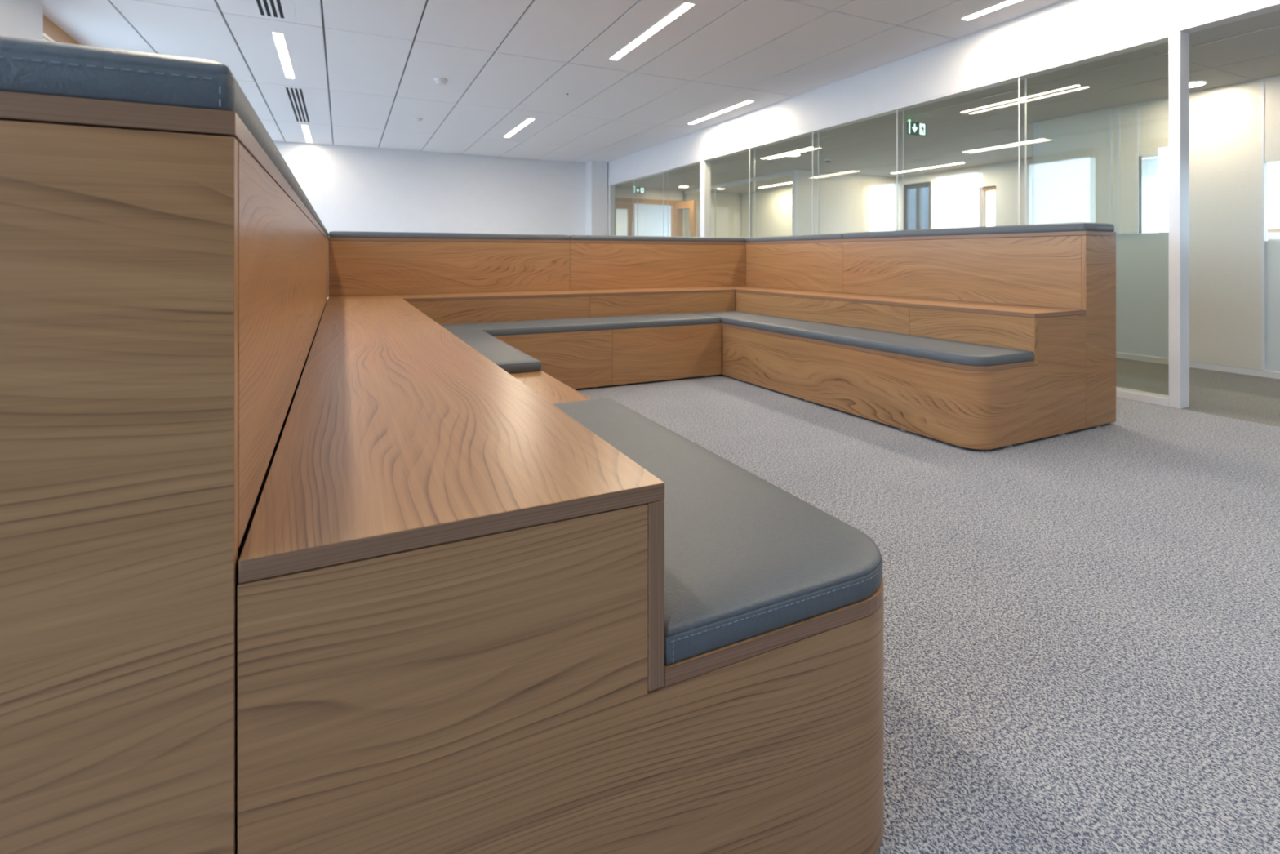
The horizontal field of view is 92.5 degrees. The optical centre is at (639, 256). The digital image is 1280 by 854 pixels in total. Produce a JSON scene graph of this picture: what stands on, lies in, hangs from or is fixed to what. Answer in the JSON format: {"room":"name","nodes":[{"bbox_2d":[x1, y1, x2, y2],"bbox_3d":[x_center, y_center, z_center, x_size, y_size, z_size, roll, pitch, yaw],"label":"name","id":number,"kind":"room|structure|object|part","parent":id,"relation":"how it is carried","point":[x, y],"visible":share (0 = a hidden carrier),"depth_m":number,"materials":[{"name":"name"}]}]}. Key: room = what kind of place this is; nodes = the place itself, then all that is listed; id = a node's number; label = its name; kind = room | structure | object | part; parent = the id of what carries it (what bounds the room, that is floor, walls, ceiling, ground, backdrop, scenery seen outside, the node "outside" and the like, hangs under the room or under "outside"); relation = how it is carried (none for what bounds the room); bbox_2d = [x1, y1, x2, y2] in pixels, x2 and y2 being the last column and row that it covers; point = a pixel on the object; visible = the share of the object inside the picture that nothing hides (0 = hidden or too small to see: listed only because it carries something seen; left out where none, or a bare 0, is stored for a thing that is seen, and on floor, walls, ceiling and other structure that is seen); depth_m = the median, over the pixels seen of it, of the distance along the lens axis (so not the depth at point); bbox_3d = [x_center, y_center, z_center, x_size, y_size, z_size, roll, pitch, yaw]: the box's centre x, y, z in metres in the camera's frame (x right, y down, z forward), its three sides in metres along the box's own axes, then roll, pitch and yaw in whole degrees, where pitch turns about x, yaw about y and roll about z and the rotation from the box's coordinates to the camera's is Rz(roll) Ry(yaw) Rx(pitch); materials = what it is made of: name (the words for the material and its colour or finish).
{"room":"common room","nodes":[
{"label":"common room","id":0,"kind":"room"},
{"bbox_2d":[0,0,43,40],"bbox_3d":[-2.419,-0.400,0.654,0.340,2.451,16.480,0,0,-26],"label":"wall","id":1,"kind":"structure","parent":0,"point":[22,19],"depth_m":3.66,"materials":[{"name":"white paint"}]},
{"bbox_2d":[43,14,80,44],"bbox_3d":[-4.149,-0.664,4.377,0.070,1.881,1.130,0,0,-26],"label":"window","id":2,"kind":"structure","parent":1,"relation":"in","point":[51,32],"depth_m":4.23,"materials":[{"name":"brown wood"}]},
{"bbox_2d":[272,140,608,299],"bbox_3d":[-3.464,-0.400,9.418,6.359,2.451,0.200,0,0,-26],"label":"wall","id":3,"kind":"structure","parent":0,"point":[348,188],"depth_m":9.45,"materials":[{"name":"white paint"}]},
{"bbox_2d":[37,0,1064,163],"bbox_3d":[0.189,-1.685,1.921,6.379,0.160,17.080,0,0,-26],"label":"ceiling","id":4,"kind":"structure","parent":0,"point":[369,68],"depth_m":4.81,"materials":[{"name":"white tile"}]},
{"bbox_2d":[244,0,296,22],"bbox_3d":[-2.094,-1.603,3.352,0.275,0.004,1.740,0,0,-26],"label":"ceiling vent","id":5,"kind":"object","parent":4,"relation":"in","point":[283,10],"visible":1,"depth_m":3.98,"materials":[{"name":"white metal"}]},
{"bbox_2d":[271,31,295,78],"bbox_3d":[-2.870,-1.603,4.948,0.074,0.004,1.232,0,0,-26],"label":"recessed light","id":6,"kind":"object","parent":4,"relation":"in","point":[279,39],"visible":1,"depth_m":4.86,"materials":[{"name":"white plastic"}]},
{"bbox_2d":[276,84,316,123],"bbox_3d":[-3.658,-1.603,6.572,0.275,0.004,1.710,0,0,-26],"label":"ceiling vent","id":7,"kind":"object","parent":4,"relation":"in","point":[297,101],"visible":1,"depth_m":6.43,"materials":[{"name":"white metal"}]},
{"bbox_2d":[301,124,312,142],"bbox_3d":[-4.369,-1.603,8.044,0.074,0.004,1.232,0,0,-26],"label":"recessed light","id":8,"kind":"object","parent":4,"relation":"in","point":[305,128],"visible":1,"depth_m":7.99,"materials":[{"name":"white plastic"}]},
{"bbox_2d":[413,117,422,121],"bbox_3d":[-2.591,-1.590,7.141,0.110,0.030,0.110,0,0,-26],"label":"sensor","id":9,"kind":"object","parent":4,"relation":"attached to","point":[418,119],"visible":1,"depth_m":7.12,"materials":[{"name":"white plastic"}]},
{"bbox_2d":[434,77,448,85],"bbox_3d":[-1.808,-1.581,5.564,0.120,0.047,0.120,0,0,-26],"label":"smoke detector","id":10,"kind":"object","parent":4,"relation":"attached to","point":[439,81],"visible":1,"depth_m":5.53,"materials":[{"name":"white plastic"}]},
{"bbox_2d":[503,118,534,137],"bbox_3d":[-1.527,-1.603,7.679,0.074,0.004,1.232,0,0,-26],"label":"recessed light","id":11,"kind":"object","parent":4,"relation":"in","point":[526,122],"visible":1,"depth_m":7.63,"materials":[{"name":"white plastic"}]},
{"bbox_2d":[608,1,695,60],"bbox_3d":[0.050,-1.603,4.432,0.074,0.004,1.232,0,0,-26],"label":"recessed light","id":12,"kind":"object","parent":4,"relation":"in","point":[686,6],"visible":1,"depth_m":4.33,"materials":[{"name":"white plastic"}]},
{"bbox_2d":[687,100,754,124],"bbox_3d":[0.877,-1.603,6.857,0.074,0.004,1.232,0,0,-26],"label":"recessed light","id":13,"kind":"object","parent":4,"relation":"in","point":[746,102],"visible":1,"depth_m":6.80,"materials":[{"name":"white plastic"}]},
{"bbox_2d":[960,0,1022,21],"bbox_3d":[2.463,-1.603,3.592,0.074,0.004,1.232,0,0,-26],"label":"recessed light","id":14,"kind":"object","parent":4,"relation":"in","point":[1007,2],"visible":1,"depth_m":3.97,"materials":[{"name":"white plastic"}]},
{"bbox_2d":[616,204,671,236],"bbox_3d":[-0.152,-0.198,14.273,4.041,2.048,0.200,0,0,-26],"label":"wall","id":15,"kind":"structure","parent":0,"point":[648,219],"depth_m":14.31,"materials":[{"name":"white paint"}]},
{"bbox_2d":[614,186,741,237],"bbox_3d":[1.070,-0.198,11.643,3.741,2.048,0.120,0,0,-26],"label":"wall","id":16,"kind":"structure","parent":0,"point":[728,206],"depth_m":11.74,"materials":[{"name":"white paint"}]},
{"bbox_2d":[614,197,695,236],"bbox_3d":[0.207,-0.105,10.937,1.510,1.862,0.596,0,0,-26],"label":"double door","id":17,"kind":"structure","parent":16,"relation":"in","point":[677,206],"depth_m":11.03,"materials":[{"name":"brown wood"}]},
{"bbox_3d":[-0.326,-0.896,10.947,0.240,0.095,0.050,0,0,-26],"label":"rail","id":18,"kind":"part","parent":17,"relation":"part of","materials":[{"name":"brown wood"}]},
{"bbox_3d":[-0.134,-0.399,10.963,0.024,0.450,0.024,0,0,-26],"label":"pull handle","id":19,"kind":"part","parent":17,"relation":"part of","materials":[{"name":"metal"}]},
{"bbox_3d":[0.103,-0.993,11.151,1.510,0.087,0.120,0,0,-26],"label":"head frame","id":20,"kind":"part","parent":17,"relation":"part of","materials":[{"name":"brown wood"}]},
{"bbox_3d":[0.629,-0.061,11.406,0.060,1.775,0.120,0,0,-26],"label":"frame","id":21,"kind":"part","parent":17,"relation":"part of","materials":[{"name":"brown wood"}]},
{"bbox_3d":[0.719,-0.061,11.450,0.140,1.775,0.080,0,0,-26],"label":"panel","id":22,"kind":"part","parent":17,"relation":"part of","materials":[{"name":"brown wood"}]},
{"bbox_3d":[0.804,-0.939,11.179,0.050,0.130,0.320,0,0,-44],"label":"rail","id":23,"kind":"part","parent":17,"relation":"part of","materials":[{"name":"brown wood"}]},
{"bbox_2d":[622,25,1279,187],"bbox_3d":[3.284,-1.222,3.435,0.008,0.008,16.500,0,0,-26],"label":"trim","id":24,"kind":"structure","parent":16,"relation":"attached to","point":[1277,25],"depth_m":4.42,"materials":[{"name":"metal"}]},
{"bbox_2d":[684,169,798,237],"bbox_3d":[1.530,-0.198,10.032,0.060,2.048,3.100,0,0,-26],"label":"window frame","id":25,"kind":"structure","parent":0,"point":[794,173],"depth_m":8.95,"materials":[{"name":"beige paint"}]},
{"bbox_3d":[1.513,-1.192,10.057,0.050,0.060,3.040,0,0,-26],"label":"rail","id":26,"kind":"part","parent":25,"relation":"part of","materials":[{"name":"white metal"}]},
{"bbox_3d":[2.195,-0.198,8.665,0.060,2.048,0.060,0,0,-26],"label":"post","id":27,"kind":"part","parent":25,"relation":"part of","materials":[{"name":"white metal"}]},
{"bbox_2d":[741,186,791,237],"bbox_3d":[2.696,-0.198,10.631,0.100,2.048,3.040,0,0,-26],"label":"wall","id":28,"kind":"structure","parent":0,"point":[773,207],"depth_m":11.22,"materials":[{"name":"white paint"}]},
{"bbox_2d":[798,169,898,235],"bbox_3d":[3.135,-0.198,9.121,2.030,2.048,0.060,0,0,-26],"label":"wall","id":29,"kind":"structure","parent":0,"point":[848,202],"depth_m":9.04,"materials":[{"name":"white paint"}]},
{"bbox_2d":[574,351,1279,853],"bbox_3d":[1.337,0.886,4.045,10.300,0.120,19.900,0,0,-26],"label":"floor","id":30,"kind":"structure","parent":0,"point":[1082,627],"depth_m":1.45,"materials":[{"name":"carpet"}]},
{"bbox_2d":[0,91,884,853],"bbox_3d":[-0.967,0.353,2.428,1.066,0.946,4.005,0,0,-26],"label":"bench","id":31,"kind":"object","parent":30,"relation":"on","point":[286,567],"visible":0.94,"depth_m":0.56,"materials":[{"name":"brown wood"}]},
{"bbox_3d":[-0.459,0.356,0.460,0.261,0.911,0.019,0,0,-26],"label":"panel","id":32,"kind":"part","parent":31,"relation":"part of","materials":[{"name":"brown wood"}]},
{"bbox_2d":[0,35,318,223],"bbox_3d":[-0.889,-0.149,1.348,0.260,0.057,1.993,0,0,-26],"label":"backrest cushion","id":33,"kind":"object","parent":31,"relation":"on","point":[29,66],"visible":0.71,"depth_m":0.48,"materials":[{"name":"blue leather"}]},
{"bbox_3d":[-1.171,0.076,2.206,0.019,0.350,3.741,0,0,-26],"label":"panel","id":34,"kind":"part","parent":31,"relation":"part of","materials":[{"name":"brown wood"}]},
{"bbox_2d":[317,215,328,237],"bbox_3d":[-1.763,-0.144,3.148,0.260,0.047,2.008,0,0,-26],"label":"backrest cushion","id":35,"kind":"object","parent":31,"relation":"on","point":[320,223],"visible":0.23,"depth_m":2.83,"materials":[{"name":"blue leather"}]},
{"bbox_2d":[449,329,542,373],"bbox_3d":[-0.825,0.439,2.897,0.398,0.046,1.161,0,0,-26],"label":"seat cushion","id":36,"kind":"object","parent":31,"relation":"on","point":[509,358],"visible":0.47,"depth_m":2.65,"materials":[{"name":"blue leather"}]},
{"bbox_3d":[-0.617,0.543,2.008,0.802,0.538,2.942,0,0,-26],"label":"bent panel","id":37,"kind":"part","parent":31,"relation":"part of","materials":[{"name":"brown wood"}]},
{"bbox_3d":[-0.520,0.472,2.271,0.399,0.020,3.331,0,0,-26],"label":"seat","id":38,"kind":"part","parent":31,"relation":"part of","materials":[{"name":"grey leather"}]},
{"bbox_2d":[553,397,883,664],"bbox_3d":[-0.030,0.438,1.262,0.398,0.048,1.086,0,0,-26],"label":"seat cushion","id":39,"kind":"object","parent":31,"relation":"on","point":[745,557],"visible":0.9,"depth_m":0.87,"materials":[{"name":"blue leather"}]},
{"bbox_2d":[328,237,612,389],"bbox_3d":[-1.130,0.353,3.985,1.608,0.946,1.061,0,0,-26],"label":"bench","id":40,"kind":"object","parent":30,"relation":"on","point":[449,281],"visible":0.54,"depth_m":4.04,"materials":[{"name":"brown wood"}]},
{"bbox_3d":[-1.251,0.077,4.235,1.608,0.351,0.019,0,0,-26],"label":"panel","id":41,"kind":"part","parent":40,"relation":"part of","materials":[{"name":"brown wood"}]},
{"bbox_2d":[328,231,569,239],"bbox_3d":[-1.303,-0.142,4.345,1.607,0.043,0.260,0,0,-26],"label":"backrest cushion","id":42,"kind":"object","parent":40,"relation":"on","point":[332,233],"visible":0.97,"depth_m":4.19,"materials":[{"name":"blue leather"}]},
{"bbox_3d":[-1.303,-0.157,4.345,1.603,0.013,0.256,0,0,-26],"label":"panel","id":43,"kind":"part","parent":42,"relation":"part of","materials":[{"name":"blue leather"}]},
{"bbox_3d":[-0.621,0.472,3.858,0.804,0.020,0.388,0,0,-26],"label":"seat","id":44,"kind":"part","parent":40,"relation":"part of","materials":[{"name":"grey fabric"}]},
{"bbox_3d":[-0.541,0.648,3.692,0.804,0.329,0.019,0,0,-26],"label":"panel","id":45,"kind":"part","parent":40,"relation":"part of","materials":[{"name":"brown wood"}]},
{"bbox_2d":[440,312,719,336],"bbox_3d":[-0.438,0.439,3.947,2.012,0.046,0.387,0,0,-26],"label":"seat cushion","id":46,"kind":"object","parent":40,"relation":"on","point":[584,324],"visible":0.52,"depth_m":3.84,"materials":[{"name":"grey fabric"}]},
{"bbox_2d":[586,160,607,235],"bbox_3d":[-0.741,-0.390,10.485,0.289,2.431,0.260,0,0,-26],"label":"column","id":47,"kind":"structure","parent":30,"relation":"on","point":[596,171],"depth_m":10.37,"materials":[{"name":"white paint"}]},
{"bbox_2d":[568,240,746,385],"bbox_3d":[0.311,0.353,4.685,1.593,0.946,1.061,0,0,-26],"label":"bench","id":48,"kind":"object","parent":30,"relation":"on","point":[620,277],"visible":0.76,"depth_m":4.60,"materials":[{"name":"brown wood"}]},
{"bbox_2d":[568,235,744,242],"bbox_3d":[0.136,-0.142,5.044,1.592,0.043,0.260,0,0,-26],"label":"backrest cushion","id":49,"kind":"object","parent":48,"relation":"on","point":[585,237],"visible":0.72,"depth_m":4.89,"materials":[{"name":"blue leather"}]},
{"bbox_3d":[0.136,-0.157,5.044,1.588,0.013,0.256,0,0,-26],"label":"panel","id":50,"kind":"part","parent":49,"relation":"part of","materials":[{"name":"blue leather"}]},
{"bbox_3d":[0.190,0.077,4.935,1.593,0.351,0.019,0,0,-26],"label":"panel","id":51,"kind":"part","parent":48,"relation":"part of","materials":[{"name":"brown wood"}]},
{"bbox_3d":[0.110,0.472,4.213,0.819,0.020,0.388,0,0,-26],"label":"seat","id":52,"kind":"part","parent":48,"relation":"part of","materials":[{"name":"brown wood"}]},
{"bbox_3d":[0.191,0.648,4.048,0.819,0.329,0.019,0,0,-26],"label":"panel","id":53,"kind":"part","parent":48,"relation":"part of","materials":[{"name":"brown wood"}]},
{"bbox_2d":[608,31,1189,408],"bbox_3d":[1.239,-0.198,6.899,0.100,2.047,7.920,0,0,-26],"label":"window frame","id":54,"kind":"structure","parent":30,"relation":"on","point":[1178,397],"depth_m":3.36,"materials":[{"name":"white metal"}]},
{"bbox_3d":[-0.481,-0.214,10.439,0.100,1.980,0.050,0,0,-26],"label":"post","id":55,"kind":"part","parent":54,"relation":"part of","materials":[{"name":"white metal"}]},
{"bbox_3d":[0.826,-0.214,7.750,0.100,1.980,0.100,0,0,-26],"label":"post","id":56,"kind":"part","parent":54,"relation":"part of","materials":[{"name":"white metal"}]},
{"bbox_3d":[1.227,-1.212,6.923,0.100,0.017,7.868,0,0,-26],"label":"rail","id":57,"kind":"part","parent":54,"relation":"part of","materials":[{"name":"white metal"}]},
{"bbox_3d":[1.227,0.803,6.923,0.100,0.045,7.868,0,0,-26],"label":"rail","id":58,"kind":"part","parent":54,"relation":"part of","materials":[{"name":"white metal"}]},
{"bbox_3d":[2.958,-0.198,3.361,0.100,2.047,0.052,0,0,-26],"label":"post","id":59,"kind":"part","parent":54,"relation":"part of","materials":[{"name":"white metal"}]},
{"bbox_2d":[708,231,1115,449],"bbox_3d":[1.216,0.353,4.084,1.048,0.946,2.927,0,0,-27],"label":"bench","id":60,"kind":"object","parent":30,"relation":"on","point":[1051,295],"visible":0.9,"depth_m":3.09,"materials":[{"name":"brown wood"}]},
{"bbox_2d":[743,233,843,242],"bbox_3d":[1.220,-0.142,4.953,0.260,0.043,1.370,0,0,-27],"label":"backrest cushion","id":61,"kind":"object","parent":60,"relation":"on","point":[832,236],"visible":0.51,"depth_m":4.71,"materials":[{"name":"blue leather"}]},
{"bbox_3d":[1.220,-0.157,4.953,0.256,0.013,1.366,0,0,-27],"label":"panel","id":62,"kind":"part","parent":61,"relation":"part of","materials":[{"name":"blue leather"}]},
{"bbox_3d":[1.171,0.077,4.778,0.019,0.352,1.120,0,0,-27],"label":"panel","id":63,"kind":"part","parent":60,"relation":"part of","materials":[{"name":"brown wood"}]},
{"bbox_2d":[694,311,1033,365],"bbox_3d":[1.072,0.439,3.635,0.386,0.046,2.252,0,0,-27],"label":"seat cushion","id":64,"kind":"object","parent":60,"relation":"on","point":[929,348],"visible":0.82,"depth_m":3.08,"materials":[{"name":"blue leather"}]},
{"bbox_3d":[1.071,0.472,3.635,0.387,0.020,2.254,0,0,-27],"label":"seat","id":65,"kind":"part","parent":60,"relation":"part of","materials":[{"name":"brown wood"}]},
{"bbox_3d":[1.336,0.543,3.550,0.785,0.538,1.865,0,0,-27],"label":"bent panel","id":66,"kind":"part","parent":60,"relation":"part of","materials":[{"name":"brown wood"}]},
{"bbox_3d":[1.764,0.077,3.595,0.019,0.352,1.523,0,0,-27],"label":"panel","id":67,"kind":"part","parent":60,"relation":"part of","materials":[{"name":"brown wood"}]},
{"bbox_2d":[842,222,1114,239],"bbox_3d":[1.875,-0.143,3.647,0.260,0.045,1.553,0,0,-27],"label":"backrest cushion","id":68,"kind":"object","parent":60,"relation":"on","point":[1075,226],"visible":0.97,"depth_m":3.31,"materials":[{"name":"blue leather"}]},
{"bbox_3d":[2.219,0.356,2.960,0.261,0.911,0.019,0,0,-27],"label":"panel","id":69,"kind":"part","parent":60,"relation":"part of","materials":[{"name":"brown wood"}]},
{"bbox_2d":[607,0,1279,186],"bbox_3d":[2.995,-1.423,3.284,0.100,0.403,16.480,0,0,-26],"label":"wall header","id":70,"kind":"structure","parent":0,"point":[1066,30],"depth_m":4.47,"materials":[{"name":"white paint"}]},
{"bbox_2d":[614,9,1279,194],"bbox_3d":[4.131,-1.302,5.570,3.941,0.160,19.600,0,0,-26],"label":"ceiling","id":71,"kind":"structure","parent":0,"point":[984,131],"depth_m":5.41,"materials":[{"name":"white"}]},
{"bbox_2d":[633,186,644,193],"bbox_3d":[-0.013,-1.144,10.367,0.197,0.155,0.028,0,0,-26],"label":"exit sign","id":72,"kind":"object","parent":71,"relation":"hanging from","point":[636,190],"visible":1,"depth_m":10.36,"materials":[{"name":"plastic"}]},
{"bbox_2d":[759,182,791,187],"bbox_3d":[2.371,-1.220,10.384,0.072,0.004,1.162,0,0,-26],"label":"recessed light","id":73,"kind":"object","parent":71,"relation":"in","point":[788,182],"visible":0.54,"depth_m":10.45,"materials":[{"name":"white plastic"}]},
{"bbox_2d":[785,153,800,156],"bbox_3d":[1.840,-1.219,7.358,0.184,0.006,0.184,0,0,-26],"label":"recessed light","id":74,"kind":"object","parent":71,"relation":"in","point":[788,154],"visible":1,"depth_m":7.34,"materials":[{"name":"white plastic"}]},
{"bbox_2d":[823,159,831,163],"bbox_3d":[2.376,-1.202,7.741,0.100,0.040,0.100,0,0,-26],"label":"smoke detector","id":75,"kind":"object","parent":71,"relation":"attached to","point":[827,161],"visible":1,"depth_m":7.71,"materials":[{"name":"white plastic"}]},
{"bbox_2d":[906,118,926,136],"bbox_3d":[2.454,-1.148,5.429,0.223,0.148,0.028,0,0,-26],"label":"exit sign","id":76,"kind":"object","parent":71,"relation":"hanging from","point":[913,128],"visible":1,"depth_m":5.42,"materials":[{"name":"plastic"}]},
{"bbox_3d":[2.511,-1.131,5.449,0.068,0.098,0.002,0,0,-26],"label":"doorway","id":77,"kind":"part","parent":76,"relation":"part of","materials":[{"name":"plastic"}]},
{"bbox_2d":[890,162,965,173],"bbox_3d":[3.959,-1.220,8.488,0.072,0.004,1.162,0,0,-26],"label":"recessed light","id":78,"kind":"object","parent":71,"relation":"in","point":[958,162],"visible":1,"depth_m":8.43,"materials":[{"name":"white plastic"}]},
{"bbox_2d":[1189,80,1208,88],"bbox_3d":[3.912,-1.219,4.351,0.184,0.006,0.184,0,0,-26],"label":"recessed light","id":79,"kind":"object","parent":71,"relation":"in","point":[1195,83],"visible":0.52,"depth_m":4.32,"materials":[{"name":"white plastic"}]},
{"bbox_2d":[898,159,1279,240],"bbox_3d":[6.298,-0.208,4.988,0.150,2.068,16.660,0,0,-26],"label":"wall","id":80,"kind":"structure","parent":0,"point":[955,194],"depth_m":8.38,"materials":[{"name":"white paint"}]},
{"bbox_2d":[904,181,930,230],"bbox_3d":[4.214,-0.139,9.245,0.060,1.930,0.500,0,0,-26],"label":"door","id":81,"kind":"structure","parent":80,"relation":"in","point":[918,186],"depth_m":9.24,"materials":[{"name":"grey metal"}]},
{"bbox_3d":[4.166,-1.069,9.344,0.060,0.070,0.160,0,0,-26],"label":"rail","id":82,"kind":"part","parent":81,"relation":"part of","materials":[{"name":"grey metal"}]},
{"bbox_3d":[4.262,-1.069,9.146,0.060,0.070,0.160,0,0,-26],"label":"rail","id":83,"kind":"part","parent":81,"relation":"part of","materials":[{"name":"grey metal"}]},
{"bbox_2d":[980,186,995,226],"bbox_3d":[4.716,-0.454,8.233,0.070,0.960,0.240,0,0,-26],"label":"window","id":84,"kind":"structure","parent":80,"relation":"in","point":[984,190],"depth_m":8.30,"materials":[{"name":"brown wood"}]},
{"bbox_3d":[4.716,-0.909,8.233,0.070,0.050,0.240,0,0,-26],"label":"head rail","id":85,"kind":"part","parent":84,"relation":"part of","materials":[{"name":"brown wood"}]},
{"bbox_2d":[1159,153,1279,232],"bbox_3d":[5.739,-0.679,6.128,0.070,0.910,1.100,0,0,-26],"label":"window","id":86,"kind":"structure","parent":80,"relation":"in","point":[1269,230],"depth_m":5.72,"materials":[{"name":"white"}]},
{"bbox_3d":[5.739,-0.241,6.128,0.070,0.035,1.100,0,0,-26],"label":"rail","id":87,"kind":"part","parent":86,"relation":"part of","materials":[{"name":"white"}]},
{"bbox_2d":[1032,75,1279,371],"bbox_3d":[6.697,-0.198,1.518,2.006,2.048,10.070,0,0,-26],"label":"wall","id":88,"kind":"structure","parent":0,"point":[1102,166],"depth_m":4.54,"materials":[{"name":"white"}]},
{"bbox_3d":[3.817,-0.704,5.211,0.040,1.037,0.750,0,0,-26],"label":"panel","id":89,"kind":"part","parent":88,"relation":"part of","materials":[{"name":"white paint"}]},
{"bbox_3d":[3.873,0.299,5.092,0.010,0.964,1.015,0,0,-26],"label":"frosted panel","id":90,"kind":"part","parent":88,"relation":"part of","materials":[{"name":"white glass"}]},
{"bbox_3d":[4.038,-1.008,4.755,0.040,0.428,0.265,0,0,-26],"label":"panel","id":91,"kind":"part","parent":88,"relation":"part of","materials":[{"name":"white paint"}]},
{"bbox_2d":[1115,351,1279,378],"bbox_3d":[4.383,0.805,4.019,0.044,0.042,3.390,0,0,-26],"label":"baseboard","id":92,"kind":"structure","parent":88,"relation":"attached to","point":[1270,374],"depth_m":4.45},
{"bbox_3d":[4.201,-0.221,4.420,0.040,2.003,0.432,0,0,-26],"label":"cream panel","id":93,"kind":"part","parent":88,"relation":"part of","materials":[{"name":"beige paint"}]},
{"bbox_3d":[4.718,-0.933,3.356,0.040,0.578,1.904,0,0,-26],"label":"panel","id":94,"kind":"part","parent":88,"relation":"part of","materials":[{"name":"white paint"}]},
{"bbox_3d":[4.717,0.338,3.355,0.010,0.887,1.904,0,0,-26],"label":"frosted panel","id":95,"kind":"part","parent":88,"relation":"part of","materials":[{"name":"white glass"}]},
{"label":"outside","id":96,"kind":"structure","parent":0,"visible":0},
{"bbox_2d":[910,186,928,230],"bbox_3d":[5.292,0.526,11.637,0.750,4.600,1.300,0,0,-26],"label":"neighbouring building","id":97,"kind":"structure","parent":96,"point":[925,190],"depth_m":11.17,"materials":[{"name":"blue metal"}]}
]}

